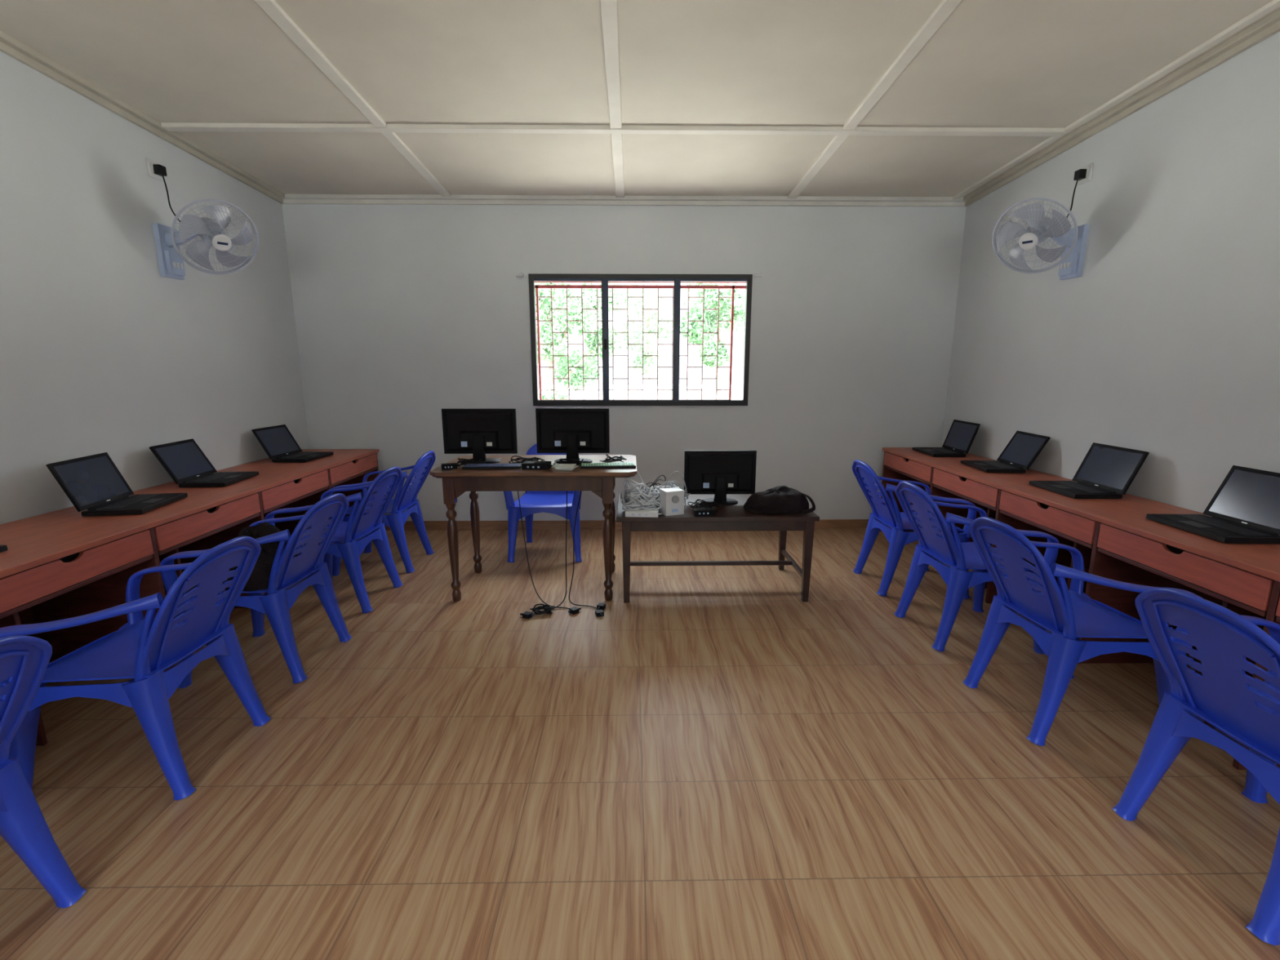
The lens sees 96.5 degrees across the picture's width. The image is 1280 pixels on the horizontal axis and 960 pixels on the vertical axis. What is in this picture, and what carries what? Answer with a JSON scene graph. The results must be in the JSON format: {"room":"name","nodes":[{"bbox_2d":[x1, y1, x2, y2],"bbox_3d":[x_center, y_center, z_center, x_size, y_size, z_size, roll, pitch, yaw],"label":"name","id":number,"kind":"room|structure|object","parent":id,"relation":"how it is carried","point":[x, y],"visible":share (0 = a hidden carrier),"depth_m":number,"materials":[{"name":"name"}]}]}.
{"room":"computer lab","nodes":[
{"label":"computer lab","id":0,"kind":"room"},
{"bbox_2d":[0,51,309,524],"bbox_3d":[-2.963,-0.376,1.228,0.200,3.163,7.840,0,11,-1],"label":"wall","id":1,"kind":"structure","parent":0,"point":[101,352],"depth_m":3.14,"materials":[{"name":"paint"}]},
{"bbox_2d":[0,30,284,203],"bbox_3d":[-2.833,-1.741,0.961,0.060,0.374,7.440,0,11,-1],"label":"trim","id":2,"kind":"structure","parent":1,"relation":"attached to","point":[5,38],"depth_m":3.12,"materials":[{"name":"paint"}]},
{"bbox_2d":[146,157,167,181],"bbox_3d":[-2.867,-1.848,3.401,0.060,0.100,0.090,0,11,-1],"label":"wall socket","id":3,"kind":"object","parent":1,"relation":"attached to","point":[155,171],"visible":1,"depth_m":3.38,"materials":[{"name":"white plastic"}]},
{"bbox_2d":[161,174,180,222],"bbox_3d":[-2.753,-1.675,3.445,0.190,0.297,0.053,-4,12,-19],"label":"power cord","id":4,"kind":"object","parent":3,"relation":"attached to","point":[162,175],"visible":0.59,"depth_m":3.42,"materials":[{"name":"black plastic"}]},
{"bbox_2d":[152,199,259,279],"bbox_3d":[-2.648,-1.452,3.466,0.498,0.429,0.401,0,11,-1],"label":"wall fan","id":5,"kind":"object","parent":1,"relation":"attached to","point":[168,241],"visible":1,"depth_m":3.44,"materials":[{"name":"plastic"}]},
{"bbox_2d":[281,204,966,520],"bbox_3d":[-0.109,-0.951,5.051,5.618,2.812,0.200,0,11,-1],"label":"wall","id":6,"kind":"structure","parent":0,"point":[405,314],"depth_m":4.88,"materials":[{"name":"paint"}]},
{"bbox_2d":[253,0,450,196],"bbox_3d":[-1.509,-1.750,0.978,0.070,0.362,7.439,0,11,-1],"label":"trim","id":7,"kind":"structure","parent":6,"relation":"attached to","point":[270,7],"depth_m":2.90,"materials":[{"name":"paint"}]},
{"bbox_2d":[515,271,524,278],"bbox_3d":[-1.002,-1.712,4.768,0.060,0.055,0.035,0,11,-1],"label":"bracket","id":8,"kind":"object","parent":6,"relation":"attached to","point":[519,274],"visible":1,"depth_m":4.76,"materials":[{"name":"white plastic"}]},
{"bbox_2d":[600,0,624,197],"bbox_3d":[-0.109,-1.754,0.998,0.070,0.362,7.439,0,11,-1],"label":"trim","id":9,"kind":"structure","parent":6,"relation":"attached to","point":[609,11],"depth_m":2.90,"materials":[{"name":"paint"}]},
{"bbox_2d":[280,199,964,206],"bbox_3d":[-0.107,-2.285,4.674,5.618,0.069,0.022,0,11,-1],"label":"trim","id":10,"kind":"structure","parent":6,"relation":"attached to","point":[383,202],"depth_m":4.67,"materials":[{"name":"white paint"}]},
{"bbox_2d":[282,194,965,201],"bbox_3d":[-0.107,-2.298,4.657,5.618,0.038,0.050,0,11,-1],"label":"trim","id":11,"kind":"structure","parent":6,"relation":"attached to","point":[398,197],"depth_m":4.64,"materials":[{"name":"white paint"}]},
{"bbox_2d":[384,519,868,530],"bbox_3d":[-0.107,0.408,5.210,5.618,0.085,0.012,0,11,-1],"label":"baseboard","id":12,"kind":"structure","parent":6,"relation":"attached to","point":[822,523],"depth_m":5.20,"materials":[{"name":"wood"}]},
{"bbox_2d":[528,273,752,405],"bbox_3d":[0.006,-1.198,4.946,1.877,1.097,0.148,0,11,-1],"label":"window","id":13,"kind":"structure","parent":6,"relation":"in","point":[677,279],"depth_m":4.93,"materials":[{"name":"black metal"}]},
{"bbox_2d":[753,271,761,279],"bbox_3d":[0.988,-1.717,4.796,0.060,0.055,0.035,0,11,-1],"label":"bracket","id":14,"kind":"object","parent":6,"relation":"attached to","point":[757,275],"visible":1,"depth_m":4.79,"materials":[{"name":"white plastic"}]},
{"bbox_2d":[787,0,962,198],"bbox_3d":[1.291,-1.758,1.017,0.070,0.362,7.439,0,11,-1],"label":"trim","id":15,"kind":"structure","parent":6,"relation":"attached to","point":[945,8],"depth_m":2.91,"materials":[{"name":"paint"}]},
{"bbox_2d":[952,0,1279,199],"bbox_3d":[2.631,-1.762,1.036,0.044,0.362,7.439,0,11,-1],"label":"trim","id":16,"kind":"structure","parent":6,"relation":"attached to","point":[1274,4],"depth_m":2.93,"materials":[{"name":"paint"}]},
{"bbox_2d":[0,528,1279,959],"bbox_3d":[-0.054,1.241,1.589,6.018,0.150,7.840,0,11,-1],"label":"floor","id":17,"kind":"structure","parent":0,"point":[720,762],"depth_m":1.98,"materials":[{"name":"brown wood"}]},
{"bbox_2d":[0,635,86,907],"bbox_3d":[-1.782,0.792,1.302,0.674,0.858,0.623,0,11,-1],"label":"armchair","id":18,"kind":"object","parent":17,"relation":"on","point":[24,660],"visible":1,"depth_m":1.48,"materials":[{"name":"blue plastic"}]},
{"bbox_2d":[0,536,271,800],"bbox_3d":[-1.778,0.636,2.096,0.674,0.858,0.623,0,11,0],"label":"armchair","id":19,"kind":"object","parent":17,"relation":"on","point":[142,649],"visible":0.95,"depth_m":1.96,"materials":[{"name":"blue plastic"}]},
{"bbox_2d":[0,448,379,746],"bbox_3d":[-2.542,0.552,2.732,0.650,0.760,4.620,0,11,-1],"label":"computer desk","id":20,"kind":"object","parent":17,"relation":"on","point":[61,564],"visible":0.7,"depth_m":2.68,"materials":[{"name":"red laminate"}]},
{"bbox_2d":[0,544,7,552],"bbox_3d":[-2.578,0.185,1.964,0.352,0.257,0.375,-1,11,-3],"label":"laptop","id":21,"kind":"object","parent":20,"relation":"on","point":[2,548],"visible":1,"depth_m":2.17,"materials":[{"name":"black plastic"}]},
{"bbox_2d":[45,452,187,516],"bbox_3d":[-2.580,0.011,2.850,0.352,0.257,0.375,-2,11,-11],"label":"laptop","id":22,"kind":"object","parent":20,"relation":"on","point":[94,483],"visible":1,"depth_m":2.80,"materials":[{"name":"black plastic"}]},
{"bbox_2d":[148,438,258,487],"bbox_3d":[-2.642,-0.110,3.491,0.375,0.246,0.375,-1,11,-7],"label":"laptop","id":23,"kind":"object","parent":20,"relation":"on","point":[184,461],"visible":1,"depth_m":3.45,"materials":[{"name":"black plastic"}]},
{"bbox_2d":[251,424,333,462],"bbox_3d":[-2.645,-0.284,4.372,0.375,0.246,0.375,0,11,1],"label":"laptop","id":24,"kind":"object","parent":20,"relation":"on","point":[277,442],"visible":1,"depth_m":4.34,"materials":[{"name":"black plastic"}]},
{"bbox_2d":[159,493,352,688],"bbox_3d":[-1.804,0.493,2.821,0.674,0.858,0.623,0,11,1],"label":"armchair","id":25,"kind":"object","parent":17,"relation":"on","point":[287,571],"visible":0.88,"depth_m":2.68,"materials":[{"name":"blue plastic"}]},
{"bbox_2d":[222,521,287,593],"bbox_3d":[-1.856,0.354,2.760,0.314,0.284,0.343,-5,12,-23],"label":"backpack","id":26,"kind":"object","parent":25,"relation":"on","point":[259,579],"visible":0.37,"depth_m":2.67,"materials":[{"name":"fabric"}]},
{"bbox_2d":[264,466,403,613],"bbox_3d":[-1.845,0.343,3.584,0.674,0.858,0.623,0,11,2],"label":"armchair","id":27,"kind":"object","parent":17,"relation":"on","point":[352,532],"visible":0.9,"depth_m":3.47,"materials":[{"name":"blue plastic"}]},
{"bbox_2d":[326,450,435,576],"bbox_3d":[-1.865,0.212,4.245,0.674,0.858,0.623,0,11,-1],"label":"armchair","id":28,"kind":"object","parent":17,"relation":"on","point":[404,500],"visible":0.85,"depth_m":4.12,"materials":[{"name":"blue plastic"}]},
{"bbox_2d":[520,611,533,618],"bbox_3d":[-0.669,0.798,3.380,0.092,0.026,0.044,4,12,19],"label":"plug","id":29,"kind":"object","parent":17,"relation":"on","point":[526,615],"visible":1,"depth_m":3.36,"materials":[{"name":"black plastic"}]},
{"bbox_2d":[429,454,636,601],"bbox_3d":[-0.643,0.301,3.801,1.240,0.840,0.700,0,11,-1],"label":"wooden table","id":30,"kind":"object","parent":17,"relation":"on","point":[602,482],"visible":0.94,"depth_m":3.48,"materials":[{"name":"brown wood"}]},
{"bbox_2d":[440,462,460,469],"bbox_3d":[-1.160,-0.086,3.506,0.110,0.032,0.051,-4,12,-20],"label":"power adapter","id":31,"kind":"object","parent":30,"relation":"on","point":[450,465],"visible":1,"depth_m":3.48,"materials":[{"name":"black plastic"}]},
{"bbox_2d":[441,408,517,463],"bbox_3d":[-1.043,-0.288,3.720,0.475,0.347,0.180,0,11,-1],"label":"computer monitor","id":32,"kind":"object","parent":30,"relation":"on","point":[478,433],"visible":0.88,"depth_m":3.69,"materials":[{"name":"black plastic"}]},
{"bbox_2d":[462,463,521,469],"bbox_3d":[-0.910,-0.086,3.538,0.352,0.019,0.112,-1,11,-3],"label":"keyboard","id":33,"kind":"object","parent":30,"relation":"on","point":[468,466],"visible":1,"depth_m":3.49,"materials":[{"name":"black plastic"}]},
{"bbox_2d":[521,461,552,470],"bbox_3d":[-0.625,-0.090,3.509,0.180,0.040,0.101,1,11,3],"label":"switch","id":34,"kind":"object","parent":30,"relation":"on","point":[530,465],"visible":1,"depth_m":3.46,"materials":[{"name":"black plastic"}]},
{"bbox_2d":[456,453,626,465],"bbox_3d":[-0.622,-0.131,3.646,1.080,0.063,0.130,-1,11,-5],"label":"cable bundle","id":35,"kind":"object","parent":30,"relation":"on","point":[620,458],"visible":0.94,"depth_m":3.65,"materials":[{"name":"plastic"}]},
{"bbox_2d":[554,463,577,470],"bbox_3d":[-0.456,-0.081,3.520,0.141,0.017,0.173,0,11,-1],"label":"router","id":36,"kind":"object","parent":30,"relation":"on","point":[562,466],"visible":1,"depth_m":3.49,"materials":[{"name":"white plastic"}]},
{"bbox_2d":[535,408,609,463],"bbox_3d":[-0.438,-0.292,3.728,0.475,0.350,0.180,0,11,0],"label":"computer monitor","id":37,"kind":"object","parent":30,"relation":"on","point":[572,432],"visible":0.85,"depth_m":3.70,"materials":[{"name":"black plastic"}]},
{"bbox_2d":[580,462,635,468],"bbox_3d":[-0.200,-0.091,3.567,0.343,0.019,0.109,-1,11,-5],"label":"keyboard","id":38,"kind":"object","parent":30,"relation":"on","point":[588,465],"visible":1,"depth_m":3.53,"materials":[{"name":"white plastic"}]},
{"bbox_2d":[484,457,597,608],"bbox_3d":[-0.622,0.303,3.757,0.767,0.847,0.839,0,11,-1],"label":"power cord","id":39,"kind":"object","parent":17,"relation":"on","point":[557,606],"visible":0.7,"depth_m":3.77,"materials":[{"name":"black plastic"}]},
{"bbox_2d":[529,603,554,614],"bbox_3d":[-0.589,0.776,3.432,0.145,0.044,0.099,0,11,-1],"label":"extension cord","id":40,"kind":"object","parent":17,"relation":"on","point":[547,609],"visible":1,"depth_m":3.41,"materials":[{"name":"black plastic"}]},
{"bbox_2d":[503,443,582,562],"bbox_3d":[-0.729,0.148,4.570,0.623,0.858,0.674,0,11,-1],"label":"armchair","id":41,"kind":"object","parent":17,"relation":"on","point":[554,502],"visible":0.38,"depth_m":4.31,"materials":[{"name":"blue plastic"}]},
{"bbox_2d":[568,606,581,614],"bbox_3d":[-0.393,0.786,3.444,0.092,0.026,0.044,-9,15,-40],"label":"plug","id":42,"kind":"object","parent":17,"relation":"on","point":[574,610],"visible":1,"depth_m":3.43,"materials":[{"name":"black plastic"}]},
{"bbox_2d":[595,609,604,617],"bbox_3d":[-0.242,0.793,3.408,0.044,0.026,0.092,-4,12,-20],"label":"plug","id":43,"kind":"object","parent":17,"relation":"on","point":[598,613],"visible":1,"depth_m":3.39,"materials":[{"name":"black plastic"}]},
{"bbox_2d":[596,602,605,609],"bbox_3d":[-0.238,0.775,3.499,0.044,0.026,0.092,4,12,19],"label":"plug","id":44,"kind":"object","parent":17,"relation":"on","point":[600,606],"visible":0.94,"depth_m":3.49,"materials":[{"name":"black plastic"}]},
{"bbox_2d":[616,492,819,603],"bbox_3d":[0.467,0.434,3.838,1.230,0.563,0.690,0,11,-1],"label":"table","id":45,"kind":"object","parent":17,"relation":"on","point":[733,517],"visible":0.7,"depth_m":3.51,"materials":[{"name":"brown wood"}]},
{"bbox_2d":[625,509,662,517],"bbox_3d":[0.022,0.203,3.469,0.220,0.034,0.051,1,11,5],"label":"protector","id":46,"kind":"object","parent":45,"relation":"on","point":[628,513],"visible":1,"depth_m":3.45,"materials":[{"name":"white plastic"}]},
{"bbox_2d":[619,471,690,510],"bbox_3d":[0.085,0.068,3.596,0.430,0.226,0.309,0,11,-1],"label":"bundle","id":47,"kind":"object","parent":45,"relation":"on","point":[636,495],"visible":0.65,"depth_m":3.55,"materials":[{"name":"plastic"}]},
{"bbox_2d":[659,487,684,515],"bbox_3d":[0.198,0.134,3.521,0.120,0.150,0.110,-4,12,-20],"label":"speaker","id":48,"kind":"object","parent":45,"relation":"on","point":[671,500],"visible":1,"depth_m":3.48,"materials":[{"name":"white plastic"}]},
{"bbox_2d":[636,475,721,509],"bbox_3d":[0.220,0.076,3.702,0.601,0.185,0.386,0,11,-1],"label":"cable bundle","id":49,"kind":"object","parent":45,"relation":"on","point":[704,504],"visible":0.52,"depth_m":3.62,"materials":[{"name":"plastic"}]},
{"bbox_2d":[692,507,717,515],"bbox_3d":[0.401,0.195,3.501,0.150,0.036,0.056,-2,11,-9],"label":"charger","id":50,"kind":"object","parent":45,"relation":"on","point":[705,511],"visible":1,"depth_m":3.48,"materials":[{"name":"black plastic"}]},
{"bbox_2d":[684,450,756,505],"bbox_3d":[0.532,-0.021,3.796,0.475,0.347,0.180,0,11,-1],"label":"computer monitor","id":51,"kind":"object","parent":45,"relation":"on","point":[720,473],"visible":0.91,"depth_m":3.77,"materials":[{"name":"black plastic"}]},
{"bbox_2d":[743,485,815,514],"bbox_3d":[0.874,0.117,3.649,0.430,0.134,0.335,0,11,-1],"label":"laptop bag","id":52,"kind":"object","parent":45,"relation":"on","point":[783,500],"visible":1,"depth_m":3.56,"materials":[{"name":"black fabric"}]},
{"bbox_2d":[852,459,976,599],"bbox_3d":[1.772,0.293,3.835,0.674,0.858,0.623,0,11,-1],"label":"armchair","id":53,"kind":"object","parent":17,"relation":"on","point":[888,514],"visible":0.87,"depth_m":3.69,"materials":[{"name":"blue plastic"}]},
{"bbox_2d":[893,480,1059,653],"bbox_3d":[1.758,0.433,3.126,0.674,0.858,0.623,-1,11,-3],"label":"armchair","id":54,"kind":"object","parent":17,"relation":"on","point":[948,550],"visible":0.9,"depth_m":3.00,"materials":[{"name":"blue plastic"}]},
{"bbox_2d":[880,447,1279,769],"bbox_3d":[2.442,0.535,2.817,0.560,0.760,4.650,0,11,-1],"label":"computer desk","id":55,"kind":"object","parent":17,"relation":"on","point":[1115,539],"visible":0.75,"depth_m":2.78,"materials":[{"name":"red laminate"}]},
{"bbox_2d":[911,419,980,457],"bbox_3d":[2.467,-0.342,4.625,0.336,0.262,0.375,0,11,1],"label":"laptop","id":56,"kind":"object","parent":55,"relation":"on","point":[959,439],"visible":1,"depth_m":4.59,"materials":[{"name":"black plastic"}]},
{"bbox_2d":[960,431,1050,473],"bbox_3d":[2.506,-0.200,3.946,0.375,0.246,0.375,1,11,5],"label":"laptop","id":57,"kind":"object","parent":55,"relation":"on","point":[1023,449],"visible":1,"depth_m":3.90,"materials":[{"name":"black plastic"}]},
{"bbox_2d":[1029,442,1149,498],"bbox_3d":[2.496,-0.059,3.203,0.352,0.257,0.375,0,11,1],"label":"laptop","id":58,"kind":"object","parent":55,"relation":"on","point":[1104,471],"visible":1,"depth_m":3.17,"materials":[{"name":"black plastic"}]},
{"bbox_2d":[1146,465,1279,543],"bbox_3d":[2.507,0.094,2.427,0.352,0.257,0.375,0,11,2],"label":"laptop","id":59,"kind":"object","parent":55,"relation":"on","point":[1245,508],"visible":1,"depth_m":2.45,"materials":[{"name":"black plastic"}]},
{"bbox_2d":[962,516,1202,746],"bbox_3d":[1.754,0.578,2.389,0.674,0.858,0.623,-1,11,-4],"label":"armchair","id":60,"kind":"object","parent":17,"relation":"on","point":[1070,615],"visible":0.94,"depth_m":2.26,"materials":[{"name":"blue plastic"}]},
{"bbox_2d":[1112,586,1279,945],"bbox_3d":[1.815,0.731,1.616,0.674,0.858,0.623,-1,11,-3],"label":"armchair","id":61,"kind":"object","parent":17,"relation":"on","point":[1223,697],"visible":1,"depth_m":1.60,"materials":[{"name":"blue plastic"}]},
{"bbox_2d":[0,0,1279,196],"bbox_3d":[-0.054,-1.785,0.994,6.018,0.407,7.842,0,11,-1],"label":"ceiling","id":62,"kind":"structure","parent":0,"point":[1033,64],"depth_m":2.87,"materials":[{"name":"white paint"}]},
{"bbox_2d":[160,122,1067,136],"bbox_3d":[-0.151,-2.120,3.453,5.493,0.032,0.060,0,11,-1],"label":"trim","id":63,"kind":"structure","parent":62,"relation":"attached to","point":[171,126],"depth_m":3.44,"materials":[{"name":"paint"}]},
{"bbox_2d":[941,31,1279,512],"bbox_3d":[2.855,-0.392,1.310,0.200,3.163,7.840,0,11,-1],"label":"wall","id":64,"kind":"structure","parent":0,"point":[1166,345],"depth_m":3.04,"materials":[{"name":"paint"}]},
{"bbox_2d":[991,197,1088,279],"bbox_3d":[2.473,-1.464,3.477,0.498,0.429,0.401,0,11,-1],"label":"wall fan","id":65,"kind":"object","parent":64,"relation":"attached to","point":[1073,242],"visible":1,"depth_m":3.48,"materials":[{"name":"plastic"}]},
{"bbox_2d":[1073,162,1093,185],"bbox_3d":[2.690,-1.863,3.479,0.060,0.100,0.090,0,11,-1],"label":"wall socket","id":66,"kind":"object","parent":64,"relation":"attached to","point":[1084,174],"visible":1,"depth_m":3.46,"materials":[{"name":"white plastic"}]},
{"bbox_2d":[1066,178,1078,217],"bbox_3d":[2.584,-1.687,3.500,0.180,0.294,0.033,0,11,-1],"label":"power cord","id":67,"kind":"object","parent":66,"relation":"attached to","point":[1077,179],"visible":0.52,"depth_m":3.50,"materials":[{"name":"black plastic"}]},
{"bbox_2d":[963,8,1279,206],"bbox_3d":[2.725,-1.756,1.039,0.060,0.374,7.440,0,11,-1],"label":"trim","id":68,"kind":"structure","parent":64,"relation":"attached to","point":[1274,17],"depth_m":3.02,"materials":[{"name":"paint"}]},
{"bbox_2d":[1186,653,1201,663],"bbox_3d":[2.749,1.119,1.600,0.012,0.085,7.428,0,11,-1],"label":"baseboard","id":69,"kind":"structure","parent":64,"relation":"attached to","point":[1187,654],"depth_m":2.81,"materials":[{"name":"wood"}]},
{"label":"outside","id":70,"kind":"structure","parent":0,"visible":0},
{"bbox_2d":[538,384,742,399],"bbox_3d":[-0.143,-0.143,10.163,80.000,0.150,100.000,0,11,-1],"label":"ground","id":71,"kind":"structure","parent":70,"point":[620,391],"depth_m":40.98,"materials":[{"name":"white"}]},
{"bbox_2d":[534,282,630,399],"bbox_3d":[-1.273,-2.356,10.229,2.097,4.217,1.598,4,12,20],"label":"tree","id":72,"kind":"object","parent":71,"relation":"on","point":[589,298],"visible":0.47,"depth_m":10.06,"materials":[{"name":"green plant"}]},
{"bbox_2d":[616,282,681,399],"bbox_3d":[0.224,-3.380,15.652,1.934,4.127,1.368,0,11,-1],"label":"tree","id":73,"kind":"object","parent":71,"relation":"on","point":[648,363],"visible":0.83,"depth_m":15.42,"materials":[{"name":"green plant"}]},
{"bbox_2d":[680,283,745,399],"bbox_3d":[1.537,-2.537,10.893,1.646,4.312,1.375,0,11,-1],"label":"tree","id":74,"kind":"object","parent":71,"relation":"on","point":[695,329],"visible":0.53,"depth_m":10.73,"materials":[{"name":"green plant"}]}
]}

